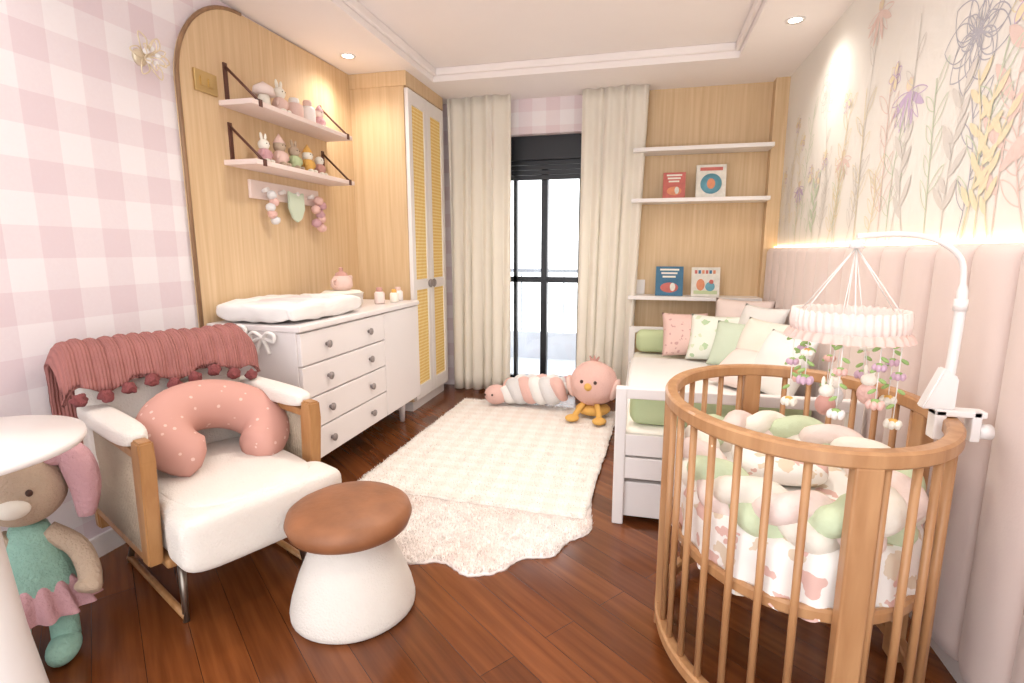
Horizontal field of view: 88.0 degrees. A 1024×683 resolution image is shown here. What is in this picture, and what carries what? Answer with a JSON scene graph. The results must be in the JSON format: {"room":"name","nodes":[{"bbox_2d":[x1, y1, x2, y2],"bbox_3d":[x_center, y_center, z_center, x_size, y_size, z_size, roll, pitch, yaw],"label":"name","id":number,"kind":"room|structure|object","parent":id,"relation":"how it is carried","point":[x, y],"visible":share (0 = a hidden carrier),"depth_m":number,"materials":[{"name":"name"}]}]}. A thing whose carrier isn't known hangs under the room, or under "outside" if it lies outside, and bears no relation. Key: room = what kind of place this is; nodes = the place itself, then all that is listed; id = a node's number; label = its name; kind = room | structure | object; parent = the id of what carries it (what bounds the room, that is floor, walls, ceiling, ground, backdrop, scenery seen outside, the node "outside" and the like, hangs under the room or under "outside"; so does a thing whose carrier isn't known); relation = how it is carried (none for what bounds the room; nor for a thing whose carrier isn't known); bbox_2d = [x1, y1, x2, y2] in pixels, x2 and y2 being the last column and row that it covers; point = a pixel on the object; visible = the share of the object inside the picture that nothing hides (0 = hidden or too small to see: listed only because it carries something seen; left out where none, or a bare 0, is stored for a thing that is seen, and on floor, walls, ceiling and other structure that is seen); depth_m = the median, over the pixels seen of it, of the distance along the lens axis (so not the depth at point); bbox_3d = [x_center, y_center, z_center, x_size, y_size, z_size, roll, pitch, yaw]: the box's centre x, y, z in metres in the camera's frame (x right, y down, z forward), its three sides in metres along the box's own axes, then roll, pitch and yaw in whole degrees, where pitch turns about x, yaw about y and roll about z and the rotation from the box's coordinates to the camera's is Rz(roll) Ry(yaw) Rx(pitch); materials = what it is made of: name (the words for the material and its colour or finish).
{"room":"bedroom","nodes":[
{"label":"bedroom","id":0,"kind":"room"},
{"bbox_2d":[0,0,283,539],"bbox_3d":[-1.691,-0.516,2.270,0.100,2.750,5.700,2,10,14],"label":"wall","id":1,"kind":"structure","parent":0,"point":[95,238],"depth_m":2.08,"materials":[{"name":"paper"}]},
{"bbox_2d":[89,528,125,557],"bbox_3d":[-1.940,1.005,1.266,0.015,0.090,3.160,2,10,14],"label":"baseboard","id":2,"kind":"structure","parent":1,"relation":"attached to","point":[109,540],"depth_m":2.21,"materials":[{"name":"white paint"}]},
{"bbox_2d":[129,30,169,80],"bbox_3d":[-1.564,-1.222,2.273,0.088,0.170,0.195,2,10,14],"label":"wall sconce","id":3,"kind":"object","parent":1,"relation":"attached to","point":[141,57],"visible":1,"depth_m":2.27,"materials":[{"name":"gold metal"}]},
{"bbox_2d":[174,5,241,327],"bbox_3d":[-1.493,-0.474,2.792,0.020,2.490,0.460,2,10,14],"label":"trim","id":4,"kind":"structure","parent":1,"relation":"attached to","point":[198,12],"depth_m":2.52,"materials":[{"name":"brown wood"}]},
{"bbox_2d":[173,9,359,327],"bbox_3d":[-1.371,-0.569,3.314,0.022,2.500,1.530,2,10,14],"label":"wall panel","id":5,"kind":"object","parent":1,"relation":"attached to","point":[241,254],"visible":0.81,"depth_m":2.94,"materials":[{"name":"brown wood"}]},
{"bbox_2d":[192,67,217,96],"bbox_3d":[-1.497,-1.267,2.594,0.018,0.100,0.140,2,10,14],"label":"light switch","id":6,"kind":"object","parent":5,"relation":"attached to","point":[204,82],"visible":1,"depth_m":2.58,"materials":[{"name":"gold metal"}]},
{"bbox_2d":[248,179,317,205],"bbox_3d":[-1.342,-0.889,3.200,0.063,0.100,0.630,2,10,14],"label":"hook rail","id":7,"kind":"object","parent":5,"relation":"attached to","point":[257,189],"visible":0.83,"depth_m":3.11,"materials":[{"name":"white paint"}]},
{"bbox_2d":[265,190,280,223],"bbox_3d":[-1.360,-0.763,3.016,0.056,0.189,0.092,2,10,14],"label":"garland","id":8,"kind":"object","parent":7,"relation":"hanging from","point":[270,207],"visible":1,"depth_m":3.00},
{"bbox_2d":[287,191,304,221],"bbox_3d":[-1.318,-0.821,3.242,0.016,0.178,0.150,2,10,14],"label":"bib","id":9,"kind":"object","parent":7,"relation":"hanging from","point":[296,206],"visible":0.99,"depth_m":3.23,"materials":[{"name":"fabric"}]},
{"bbox_2d":[311,196,326,231],"bbox_3d":[-1.254,-0.826,3.440,0.067,0.227,0.123,2,10,14],"label":"garland","id":10,"kind":"object","parent":7,"relation":"hanging from","point":[319,205],"visible":1,"depth_m":3.42},
{"bbox_2d":[219,62,352,141],"bbox_3d":[-1.274,-1.377,3.099,0.203,0.224,0.950,2,10,14],"label":"wall shelf","id":11,"kind":"object","parent":5,"relation":"attached to","point":[256,108],"visible":0.94,"depth_m":2.92,"materials":[{"name":"white wood"}]},
{"bbox_2d":[252,81,275,104],"bbox_3d":[-1.339,-1.329,2.857,0.120,0.140,0.120,2,10,14],"label":"mushroom","id":12,"kind":"object","parent":11,"relation":"on","point":[263,91],"visible":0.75,"depth_m":2.83,"materials":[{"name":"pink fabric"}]},
{"bbox_2d":[272,79,291,112],"bbox_3d":[-1.301,-1.370,2.976,0.096,0.185,0.106,2,10,14],"label":"rabbit","id":13,"kind":"object","parent":11,"relation":"on","point":[278,101],"visible":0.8,"depth_m":2.95},
{"bbox_2d":[287,97,303,117],"bbox_3d":[-1.276,-1.361,3.107,0.100,0.120,0.100,2,10,14],"label":"ceramic jar","id":14,"kind":"object","parent":11,"relation":"on","point":[295,107],"visible":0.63,"depth_m":3.07,"materials":[{"name":"pink ceramic"}]},
{"bbox_2d":[302,100,315,121],"bbox_3d":[-1.245,-1.393,3.230,0.090,0.140,0.090,2,10,14],"label":"ceramic jar","id":15,"kind":"object","parent":11,"relation":"on","point":[309,111],"visible":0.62,"depth_m":3.20,"materials":[{"name":"white ceramic"}]},
{"bbox_2d":[224,122,354,185],"bbox_3d":[-1.274,-1.091,3.148,0.203,0.224,0.950,2,10,14],"label":"wall shelf","id":16,"kind":"object","parent":5,"relation":"attached to","point":[261,165],"visible":0.98,"depth_m":2.93,"materials":[{"name":"white wood"}]},
{"bbox_2d":[257,132,274,162],"bbox_3d":[-1.340,-1.047,2.874,0.085,0.163,0.094,2,10,14],"label":"rabbit","id":17,"kind":"object","parent":16,"relation":"on","point":[263,144],"visible":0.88,"depth_m":2.85},
{"bbox_2d":[272,134,291,166],"bbox_3d":[-1.308,-1.079,2.997,0.096,0.185,0.106,2,10,14],"label":"doll","id":18,"kind":"object","parent":16,"relation":"on","point":[280,157],"visible":0.88,"depth_m":2.97,"materials":[{"name":"pink fabric"}]},
{"bbox_2d":[288,140,304,169],"bbox_3d":[-1.277,-1.095,3.122,0.090,0.174,0.100,2,10,14],"label":"doll","id":19,"kind":"object","parent":16,"relation":"on","point":[293,151],"visible":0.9,"depth_m":3.10,"materials":[{"name":"green fabric"}]},
{"bbox_2d":[301,145,317,172],"bbox_3d":[-1.246,-1.117,3.246,0.090,0.174,0.100,2,10,14],"label":"doll","id":20,"kind":"object","parent":16,"relation":"on","point":[307,155],"visible":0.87,"depth_m":3.22,"materials":[{"name":"orange fabric"}]},
{"bbox_2d":[219,0,452,104],"bbox_3d":[-1.388,-1.648,1.947,0.550,0.090,5.600,2,10,14],"label":"ceiling soffit","id":21,"kind":"structure","parent":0,"point":[325,29],"depth_m":3.11,"materials":[{"name":"white paint"}]},
{"bbox_2d":[32,384,956,682],"bbox_3d":[-0.099,0.937,2.224,3.330,0.100,5.900,2,10,14],"label":"floor","id":22,"kind":"structure","parent":0,"point":[584,613],"depth_m":1.80,"materials":[{"name":"brown wood"}]},
{"bbox_2d":[0,415,86,682],"bbox_3d":[-1.359,0.641,1.340,0.528,0.784,0.528,2,10,14],"label":"side table","id":23,"kind":"object","parent":22,"relation":"on","point":[26,441],"visible":1,"depth_m":1.36,"materials":[{"name":"white paint"}]},
{"bbox_2d":[0,442,102,667],"bbox_3d":[-1.475,0.648,1.625,0.392,0.667,0.292,-5,11,-28],"label":"doll","id":24,"kind":"object","parent":22,"relation":"on","point":[57,570],"visible":0.77,"depth_m":1.61,"materials":[{"name":"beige fabric"}]},
{"bbox_2d":[74,367,341,622],"bbox_3d":[-1.164,0.475,2.057,0.876,0.875,0.662,8,12,38],"label":"armchair","id":25,"kind":"object","parent":22,"relation":"on","point":[236,505],"visible":0.73,"depth_m":1.82,"materials":[{"name":"white fabric"}]},
{"bbox_2d":[44,323,259,443],"bbox_3d":[-1.415,0.203,2.163,0.289,0.503,0.697,8,12,38],"label":"knit blanket","id":26,"kind":"object","parent":25,"relation":"on","point":[103,364],"visible":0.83,"depth_m":2.01,"materials":[{"name":"pink fabric"}]},
{"bbox_2d":[74,367,240,465],"bbox_3d":[-1.422,0.283,2.195,0.170,0.540,0.570,-5,4,40],"label":"cushion","id":27,"kind":"object","parent":25,"relation":"on","point":[130,404],"depth_m":2.04,"materials":[{"name":"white fabric"}]},
{"bbox_2d":[135,379,289,476],"bbox_3d":[-1.161,0.329,2.076,0.362,0.341,0.550,8,12,38],"label":"pillow","id":28,"kind":"object","parent":25,"relation":"on","point":[172,418],"visible":0.9,"depth_m":2.03,"materials":[{"name":"pink fabric"}]},
{"bbox_2d":[206,299,419,457],"bbox_3d":[-1.099,0.243,3.344,0.552,0.890,1.410,2,10,14],"label":"dresser","id":29,"kind":"object","parent":22,"relation":"on","point":[361,365],"visible":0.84,"depth_m":3.02,"materials":[{"name":"paint"}]},
{"bbox_2d":[248,331,275,354],"bbox_3d":[-1.215,0.006,2.579,0.155,0.118,0.029,2,10,14],"label":"ribbon bow","id":30,"kind":"object","parent":29,"relation":"attached to","point":[261,339],"visible":0.97,"depth_m":2.57,"materials":[{"name":"white fabric"}]},
{"bbox_2d":[216,293,360,322],"bbox_3d":[-1.202,-0.196,2.932,0.490,0.110,0.702,2,10,14],"label":"changing pad","id":31,"kind":"object","parent":29,"relation":"on","point":[267,308],"visible":1,"depth_m":2.68,"materials":[{"name":"fabric"}]},
{"bbox_2d":[322,289,363,305],"bbox_3d":[-1.092,-0.279,3.414,0.270,0.106,0.270,2,10,14],"label":"storage basket","id":32,"kind":"object","parent":29,"relation":"on","point":[355,292],"visible":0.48,"depth_m":3.35,"materials":[{"name":"white fabric"}]},
{"bbox_2d":[331,267,352,289],"bbox_3d":[-1.088,-0.405,3.397,0.138,0.145,0.202,9,13,43],"label":"jar","id":33,"kind":"object","parent":32,"relation":"on","point":[341,280],"visible":1,"depth_m":3.35,"materials":[{"name":"pink ceramic"}]},
{"bbox_2d":[283,481,414,644],"bbox_3d":[-0.564,0.743,1.868,0.430,0.404,0.430,2,10,14],"label":"stool","id":34,"kind":"object","parent":22,"relation":"on","point":[355,583],"visible":1,"depth_m":1.73,"materials":[{"name":"white fabric"}]},
{"bbox_2d":[349,70,447,410],"bbox_3d":[-0.875,-0.743,4.325,0.492,2.500,0.720,2,10,14],"label":"wardrobe","id":35,"kind":"object","parent":22,"relation":"on","point":[397,120],"visible":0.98,"depth_m":3.99,"materials":[{"name":"brown wood"}]},
{"bbox_2d":[358,397,614,519],"bbox_3d":[-0.026,0.649,3.459,1.353,0.019,1.813,2,10,14],"label":"woven rug","id":36,"kind":"object","parent":22,"relation":"on","point":[528,457],"visible":0.98,"depth_m":3.14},
{"bbox_2d":[484,374,567,404],"bbox_3d":[0.135,0.379,4.218,0.705,0.257,0.305,2,10,14],"label":"snake","id":37,"kind":"object","parent":36,"relation":"on","point":[542,389],"visible":0.96,"depth_m":4.13,"materials":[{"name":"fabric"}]},
{"bbox_2d":[565,355,620,424],"bbox_3d":[0.587,0.334,3.892,0.406,0.456,0.418,4,11,24],"label":"chick","id":38,"kind":"object","parent":36,"relation":"on","point":[593,382],"visible":0.99,"depth_m":3.82,"materials":[{"name":"pink fabric"}]},
{"bbox_2d":[394,492,593,576],"bbox_3d":[-0.228,0.826,2.489,1.206,0.029,0.828,2,10,14],"label":"shag rug","id":39,"kind":"object","parent":22,"relation":"on","point":[473,540],"visible":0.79,"depth_m":2.33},
{"bbox_2d":[612,326,863,523],"bbox_3d":[1.182,0.378,3.264,0.980,0.650,2.030,2,10,14],"label":"bed","id":40,"kind":"object","parent":22,"relation":"on","point":[638,448],"visible":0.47,"depth_m":2.42,"materials":[{"name":"white paint"}]},
{"bbox_2d":[636,329,662,351],"bbox_3d":[1.215,-0.001,4.116,0.490,0.170,0.140,2,10,14],"label":"bolster cushion","id":41,"kind":"object","parent":40,"relation":"on","point":[647,340],"visible":0.46,"depth_m":4.09,"materials":[{"name":"green fabric"}]},
{"bbox_2d":[662,312,707,355],"bbox_3d":[1.274,-0.051,3.906,0.339,0.310,0.175,2,10,14],"label":"throw cushion","id":42,"kind":"object","parent":40,"relation":"on","point":[676,327],"visible":0.56,"depth_m":3.87,"materials":[{"name":"pink fabric"}]},
{"bbox_2d":[627,357,765,411],"bbox_3d":[1.190,0.307,3.329,0.900,0.168,1.180,2,10,14],"label":"blanket","id":43,"kind":"object","parent":40,"relation":"on","point":[643,371],"depth_m":3.48,"materials":[{"name":"white fabric"}]},
{"bbox_2d":[685,314,739,358],"bbox_3d":[1.430,-0.024,3.745,0.360,0.315,0.175,6,11,31],"label":"throw cushion","id":44,"kind":"object","parent":40,"relation":"on","point":[703,328],"visible":0.56,"depth_m":3.74,"materials":[{"name":"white fabric"}]},
{"bbox_2d":[629,399,811,426],"bbox_3d":[0.917,0.312,2.376,0.760,0.160,0.115,2,10,14],"label":"bolster cushion","id":45,"kind":"object","parent":40,"relation":"on","point":[651,412],"visible":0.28,"depth_m":2.38,"materials":[{"name":"green fabric"}]},
{"bbox_2d":[706,320,744,364],"bbox_3d":[1.496,0.025,3.518,0.180,0.290,0.364,-9,13,-42],"label":"throw cushion","id":46,"kind":"object","parent":40,"relation":"on","point":[727,336],"visible":0.48,"depth_m":3.53,"materials":[{"name":"fabric"}]},
{"bbox_2d":[708,348,758,387],"bbox_3d":[1.332,0.158,3.038,0.246,0.198,0.340,-5,11,-26],"label":"throw cushion","id":47,"kind":"object","parent":40,"relation":"on","point":[737,356],"visible":0.38,"depth_m":3.03,"materials":[{"name":"white fabric"}]},
{"bbox_2d":[715,298,775,316],"bbox_3d":[1.670,-0.106,3.870,0.420,0.399,0.198,8,12,38],"label":"throw cushion","id":48,"kind":"object","parent":40,"relation":"on","point":[724,307],"visible":0.23,"depth_m":3.87,"materials":[{"name":"fabric"}]},
{"bbox_2d":[735,317,789,351],"bbox_3d":[1.496,0.052,3.187,0.203,0.352,0.420,-2,10,-14],"label":"throw cushion","id":49,"kind":"object","parent":40,"relation":"on","point":[755,332],"visible":0.3,"depth_m":3.18,"materials":[{"name":"beige fabric"}]},
{"bbox_2d":[738,303,789,324],"bbox_3d":[1.627,-0.039,3.536,0.203,0.395,0.400,-3,10,-16],"label":"throw cushion","id":50,"kind":"object","parent":40,"relation":"on","point":[779,316],"visible":0.3,"depth_m":3.46,"materials":[{"name":"white fabric"}]},
{"bbox_2d":[754,329,818,395],"bbox_3d":[1.425,0.125,2.820,0.200,0.329,0.400,-1,10,-6],"label":"throw cushion","id":51,"kind":"object","parent":40,"relation":"on","point":[776,348],"visible":0.48,"depth_m":2.75,"materials":[{"name":"white fabric"}]},
{"bbox_2d":[654,364,966,682],"bbox_3d":[0.840,0.568,1.642,0.764,0.825,0.939,2,10,14],"label":"crib","id":52,"kind":"object","parent":22,"relation":"on","point":[804,517],"visible":0.99,"depth_m":1.29,"materials":[{"name":"brown wood"}]},
{"bbox_2d":[731,445,828,486],"bbox_3d":[0.833,0.374,1.663,0.260,0.080,0.280,2,10,14],"label":"cushion","id":53,"kind":"object","parent":52,"relation":"on","point":[787,473],"depth_m":1.55,"materials":[{"name":"white fabric"}]},
{"bbox_2d":[780,231,994,441],"bbox_3d":[0.971,-0.009,1.343,0.513,0.529,0.295,2,10,14],"label":"mobile","id":54,"kind":"object","parent":52,"relation":"attached to","point":[839,326],"visible":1,"depth_m":1.34,"materials":[{"name":"white paint"}]},
{"bbox_3d":[0.313,0.387,4.984,1.280,0.050,0.100,2,10,14],"label":"sill","id":55,"kind":"structure","parent":22,"relation":"on","visible":0},
{"bbox_2d":[514,181,518,376],"bbox_3d":[0.037,-0.575,4.888,0.030,1.980,0.060,2,10,14],"label":"stile","id":56,"kind":"object","parent":55,"relation":"on","point":[516,183],"visible":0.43,"depth_m":4.86,"materials":[{"name":"black metal"}]},
{"bbox_2d":[540,180,548,374],"bbox_3d":[0.296,-0.564,4.825,0.055,1.980,0.080,2,10,14],"label":"stile","id":57,"kind":"object","parent":55,"relation":"on","point":[545,183],"visible":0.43,"depth_m":4.79,"materials":[{"name":"black metal"}]},
{"bbox_2d":[511,276,577,282],"bbox_3d":[0.314,-0.564,4.821,1.180,0.050,0.060,2,10,14],"label":"rail","id":58,"kind":"object","parent":57,"relation":"attached to","point":[519,278],"visible":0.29,"depth_m":4.79,"materials":[{"name":"black metal"}]},
{"bbox_2d":[576,179,580,349],"bbox_3d":[0.607,-0.551,4.749,0.035,1.980,0.060,2,10,14],"label":"stile","id":59,"kind":"object","parent":55,"relation":"on","point":[579,179],"visible":0.14,"depth_m":4.67,"materials":[{"name":"black metal"}]},
{"bbox_2d":[510,357,575,375],"bbox_3d":[0.605,0.354,5.710,4.500,0.110,1.300,2,10,14],"label":"floor","id":60,"kind":"structure","parent":0,"point":[560,367],"depth_m":5.84,"materials":[{"name":"paint"}]},
{"bbox_2d":[510,269,577,359],"bbox_3d":[0.737,-0.308,6.138,4.500,1.050,0.060,2,10,14],"label":"balcony railing","id":61,"kind":"object","parent":60,"relation":"on","point":[561,345],"visible":0.11,"depth_m":6.23,"materials":[{"name":"metal"}]},
{"bbox_2d":[357,0,754,68],"bbox_3d":[-0.099,-1.744,1.764,3.330,0.160,5.900,2,10,14],"label":"ceiling","id":62,"kind":"structure","parent":0,"point":[446,33],"depth_m":3.19,"materials":[{"name":"paint"}]},
{"bbox_2d":[342,0,435,75],"bbox_3d":[-1.178,-1.607,1.588,0.030,0.050,5.000,2,10,14],"label":"trim","id":63,"kind":"structure","parent":62,"relation":"attached to","point":[355,5],"depth_m":3.24,"materials":[{"name":"paint"}]},
{"bbox_2d":[447,94,510,389],"bbox_3d":[-0.277,-0.794,4.572,0.553,2.478,0.093,2,10,14],"label":"curtain","id":64,"kind":"object","parent":62,"relation":"hanging from","point":[479,128],"visible":1,"depth_m":4.54,"materials":[{"name":"fabric"}]},
{"bbox_2d":[436,42,735,75],"bbox_3d":[0.448,-1.972,3.714,2.090,0.050,0.030,2,10,14],"label":"trim","id":65,"kind":"structure","parent":62,"relation":"attached to","point":[721,47],"depth_m":3.68,"materials":[{"name":"paint"}]},
{"bbox_2d":[576,84,649,385],"bbox_3d":[0.795,-0.749,4.309,0.517,2.478,0.093,2,10,14],"label":"curtain","id":66,"kind":"object","parent":62,"relation":"hanging from","point":[614,119],"visible":0.83,"depth_m":4.27,"materials":[{"name":"fabric"}]},
{"bbox_2d":[735,0,762,50],"bbox_3d":[0.880,-1.521,1.086,0.030,0.050,5.000,2,10,14],"label":"trim","id":67,"kind":"structure","parent":62,"relation":"attached to","point":[756,5],"depth_m":3.07,"materials":[{"name":"paint"}]},
{"bbox_2d":[433,50,739,99],"bbox_3d":[0.523,-2.004,4.019,2.150,0.090,0.600,2,10,14],"label":"ceiling soffit","id":68,"kind":"structure","parent":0,"point":[708,69],"depth_m":3.91,"materials":[{"name":"white paint"}]},
{"bbox_2d":[443,82,772,384],"bbox_3d":[0.549,-0.832,4.580,3.130,2.590,0.100,2,10,14],"label":"wall","id":69,"kind":"structure","parent":0,"point":[726,236],"depth_m":4.25,"materials":[{"name":"brown wood"}]},
{"bbox_2d":[511,133,581,165],"bbox_3d":[0.298,-1.650,4.570,1.180,0.234,0.070,2,10,14],"label":"box","id":70,"kind":"object","parent":69,"relation":"attached to","point":[561,146],"depth_m":4.54,"materials":[{"name":"black metal"}]},
{"bbox_2d":[628,294,761,300],"bbox_3d":[1.450,-0.352,4.269,1.005,0.030,0.220,2,10,14],"label":"wall shelf","id":71,"kind":"object","parent":69,"relation":"attached to","point":[637,296],"visible":0.8,"depth_m":4.20,"materials":[{"name":"white paint"}]},
{"bbox_2d":[655,266,683,295],"bbox_3d":[1.267,-0.485,4.269,0.212,0.236,0.060,2,10,14],"label":"picture book","id":72,"kind":"object","parent":71,"relation":"on","point":[669,279],"visible":1,"depth_m":4.26,"materials":[{"name":"paper"}]},
{"bbox_2d":[660,283,677,291],"bbox_3d":[1.262,-0.433,4.257,0.139,0.080,0.006,2,1,14],"label":"picture","id":73,"kind":"object","parent":72,"relation":"attached to","point":[665,287],"depth_m":4.26},
{"bbox_2d":[691,267,719,296],"bbox_3d":[1.534,-0.472,4.204,0.212,0.231,0.060,2,10,14],"label":"picture book","id":74,"kind":"object","parent":71,"relation":"on","point":[705,281],"visible":1,"depth_m":4.19,"materials":[{"name":"paper"}]},
{"bbox_2d":[631,196,770,204],"bbox_3d":[1.450,-1.101,4.140,1.005,0.030,0.220,2,10,14],"label":"wall shelf","id":75,"kind":"object","parent":69,"relation":"attached to","point":[733,199],"visible":0.91,"depth_m":4.06,"materials":[{"name":"white paint"}]},
{"bbox_2d":[662,172,685,197],"bbox_3d":[1.266,-1.217,4.141,0.167,0.201,0.055,2,10,14],"label":"picture book","id":76,"kind":"object","parent":75,"relation":"on","point":[673,183],"visible":1,"depth_m":4.13,"materials":[{"name":"paper"}]},
{"bbox_2d":[695,164,726,196],"bbox_3d":[1.529,-1.231,4.077,0.217,0.251,0.063,2,10,14],"label":"picture book","id":77,"kind":"object","parent":75,"relation":"on","point":[710,179],"visible":0.98,"depth_m":4.06,"materials":[{"name":"paper"}]},
{"bbox_2d":[700,173,721,193],"bbox_3d":[1.526,-1.211,4.064,0.155,0.155,0.002,2,1,14],"label":"picture","id":78,"kind":"object","parent":77,"relation":"attached to","point":[718,182],"depth_m":4.06},
{"bbox_2d":[633,142,774,155],"bbox_3d":[1.450,-1.476,4.076,1.005,0.030,0.220,2,10,14],"label":"wall shelf","id":79,"kind":"object","parent":69,"relation":"attached to","point":[758,146],"visible":0.88,"depth_m":4.02,"materials":[{"name":"white paint"}]},
{"bbox_2d":[726,0,854,84],"bbox_3d":[1.175,-1.541,1.322,0.430,0.090,5.600,2,10,14],"label":"ceiling soffit","id":80,"kind":"structure","parent":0,"point":[772,48],"depth_m":3.16,"materials":[{"name":"white paint"}]},
{"bbox_2d":[777,0,1023,247],"bbox_3d":[1.442,-0.385,1.505,0.104,2.750,5.700,2,10,14],"label":"wall","id":81,"kind":"structure","parent":0,"point":[847,42],"depth_m":2.06,"materials":[{"name":"paper"}]},
{"bbox_2d":[757,76,790,300],"bbox_3d":[1.998,-0.709,4.132,0.095,2.500,0.100,2,10,14],"label":"strip","id":82,"kind":"object","parent":81,"relation":"attached to","point":[781,85],"visible":0.5,"depth_m":4.00,"materials":[{"name":"brown wood"}]},
{"bbox_2d":[909,611,964,682],"bbox_3d":[1.441,0.893,2.007,0.040,0.060,4.840,2,10,14],"label":"baseboard","id":83,"kind":"structure","parent":81,"relation":"attached to","point":[952,665],"depth_m":1.60,"materials":[{"name":"white paint"}]},
{"bbox_3d":[1.448,0.268,1.898,0.025,1.210,4.840,2,10,14],"label":"backing","id":84,"kind":"object","parent":81,"relation":"attached to","visible":0},
{"bbox_2d":[763,248,776,300],"bbox_3d":[1.955,-0.110,4.087,0.058,1.205,0.202,2,10,14],"label":"channel","id":85,"kind":"object","parent":84,"relation":"attached to","point":[769,257],"visible":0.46,"depth_m":3.97,"materials":[{"name":"fabric"}]},
{"bbox_2d":[769,248,783,308],"bbox_3d":[1.906,-0.077,3.890,0.058,1.205,0.202,2,10,14],"label":"channel","id":86,"kind":"object","parent":84,"relation":"attached to","point":[776,254],"visible":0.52,"depth_m":3.78,"materials":[{"name":"fabric"}]},
{"bbox_2d":[775,247,792,308],"bbox_3d":[1.857,-0.043,3.694,0.058,1.205,0.202,2,10,14],"label":"channel","id":87,"kind":"object","parent":84,"relation":"attached to","point":[784,252],"visible":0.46,"depth_m":3.58,"materials":[{"name":"fabric"}]},
{"bbox_2d":[783,247,801,324],"bbox_3d":[1.808,-0.009,3.498,0.058,1.205,0.202,2,10,14],"label":"channel","id":88,"kind":"object","parent":84,"relation":"attached to","point":[791,257],"visible":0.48,"depth_m":3.39,"materials":[{"name":"fabric"}]},
{"bbox_2d":[791,247,810,306],"bbox_3d":[1.758,0.024,3.302,0.058,1.205,0.202,2,10,14],"label":"channel","id":89,"kind":"object","parent":84,"relation":"attached to","point":[801,253],"visible":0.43,"depth_m":3.19,"materials":[{"name":"fabric"}]},
{"bbox_2d":[794,247,821,395],"bbox_3d":[1.709,0.058,3.106,0.058,1.205,0.202,2,10,14],"label":"channel","id":90,"kind":"object","parent":84,"relation":"attached to","point":[811,254],"visible":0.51,"depth_m":3.00,"materials":[{"name":"fabric"}]},
{"bbox_2d":[803,247,834,417],"bbox_3d":[1.660,0.092,2.910,0.058,1.205,0.202,2,10,14],"label":"channel","id":91,"kind":"object","parent":84,"relation":"attached to","point":[822,259],"visible":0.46,"depth_m":2.81,"materials":[{"name":"fabric"}]},
{"bbox_2d":[813,246,848,423],"bbox_3d":[1.611,0.125,2.714,0.058,1.205,0.202,2,10,14],"label":"channel","id":92,"kind":"object","parent":84,"relation":"attached to","point":[836,256],"visible":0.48,"depth_m":2.62,"materials":[{"name":"fabric"}]},
{"bbox_2d":[831,246,867,425],"bbox_3d":[1.561,0.159,2.518,0.058,1.205,0.202,2,10,14],"label":"channel","id":93,"kind":"object","parent":84,"relation":"attached to","point":[846,270],"visible":0.27,"depth_m":2.43,"materials":[{"name":"fabric"}]},
{"bbox_2d":[842,245,889,425],"bbox_3d":[1.512,0.193,2.321,0.058,1.205,0.202,2,10,14],"label":"channel","id":94,"kind":"object","parent":84,"relation":"attached to","point":[872,254],"visible":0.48,"depth_m":2.22,"materials":[{"name":"fabric"}]},
{"bbox_2d":[861,245,913,442],"bbox_3d":[1.463,0.226,2.125,0.058,1.205,0.202,2,10,14],"label":"channel","id":95,"kind":"object","parent":84,"relation":"attached to","point":[892,261],"visible":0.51,"depth_m":2.03,"materials":[{"name":"fabric"}]},
{"bbox_2d":[774,239,1023,247],"bbox_3d":[1.456,-0.339,1.823,0.012,0.008,4.700,2,10,14],"label":"led strip","id":96,"kind":"object","parent":84,"relation":"attached to","point":[1004,240],"visible":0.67,"depth_m":1.86,"materials":[{"name":"white"}]},
{"bbox_2d":[882,244,941,447],"bbox_3d":[1.414,0.260,1.929,0.058,1.205,0.202,2,10,14],"label":"channel","id":97,"kind":"object","parent":84,"relation":"attached to","point":[919,259],"visible":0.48,"depth_m":1.82,"materials":[{"name":"fabric"}]},
{"bbox_2d":[917,243,984,528],"bbox_3d":[1.364,0.294,1.733,0.058,1.205,0.202,2,10,14],"label":"channel","id":98,"kind":"object","parent":84,"relation":"attached to","point":[946,272],"visible":0.37,"depth_m":1.65,"materials":[{"name":"fabric"}]},
{"bbox_2d":[931,243,1023,660],"bbox_3d":[1.315,0.327,1.537,0.058,1.205,0.202,2,10,14],"label":"wall panel","id":99,"kind":"object","parent":84,"relation":"attached to","point":[995,269],"visible":0.7,"depth_m":1.47,"materials":[{"name":"fabric"}]},
{"bbox_2d":[958,254,1023,682],"bbox_3d":[1.266,0.361,1.341,0.058,1.205,0.202,2,10,14],"label":"wall panel","id":100,"kind":"object","parent":84,"relation":"attached to","point":[994,608],"visible":1,"depth_m":1.34,"materials":[{"name":"fabric"}]},
{"bbox_2d":[1010,610,1023,682],"bbox_3d":[1.217,0.395,1.145,0.058,1.205,0.202,2,10,14],"label":"channel","id":101,"kind":"object","parent":84,"relation":"attached to","point":[1017,676],"visible":1,"depth_m":1.26,"materials":[{"name":"fabric"}]},
{"bbox_3d":[-0.274,-0.707,4.944,0.070,2.220,0.080,2,10,14],"label":"frame","id":102,"kind":"object","parent":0,"visible":0},
{"bbox_2d":[511,174,580,180],"bbox_3d":[0.303,-1.433,4.627,1.180,0.040,0.030,2,10,14],"label":"slat","id":103,"kind":"object","parent":102,"relation":"attached to","point":[556,176],"visible":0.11,"depth_m":4.62,"materials":[{"name":"black metal"}]},
{"bbox_2d":[511,169,580,175],"bbox_3d":[0.303,-1.475,4.620,1.180,0.040,0.030,2,10,14],"label":"slat","id":104,"kind":"object","parent":102,"relation":"attached to","point":[555,171],"visible":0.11,"depth_m":4.61,"materials":[{"name":"black metal"}]},
{"bbox_2d":[511,163,580,170],"bbox_3d":[0.303,-1.516,4.613,1.180,0.040,0.030,2,10,14],"label":"slat","id":105,"kind":"object","parent":102,"relation":"attached to","point":[554,166],"visible":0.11,"depth_m":4.60,"materials":[{"name":"black metal"}]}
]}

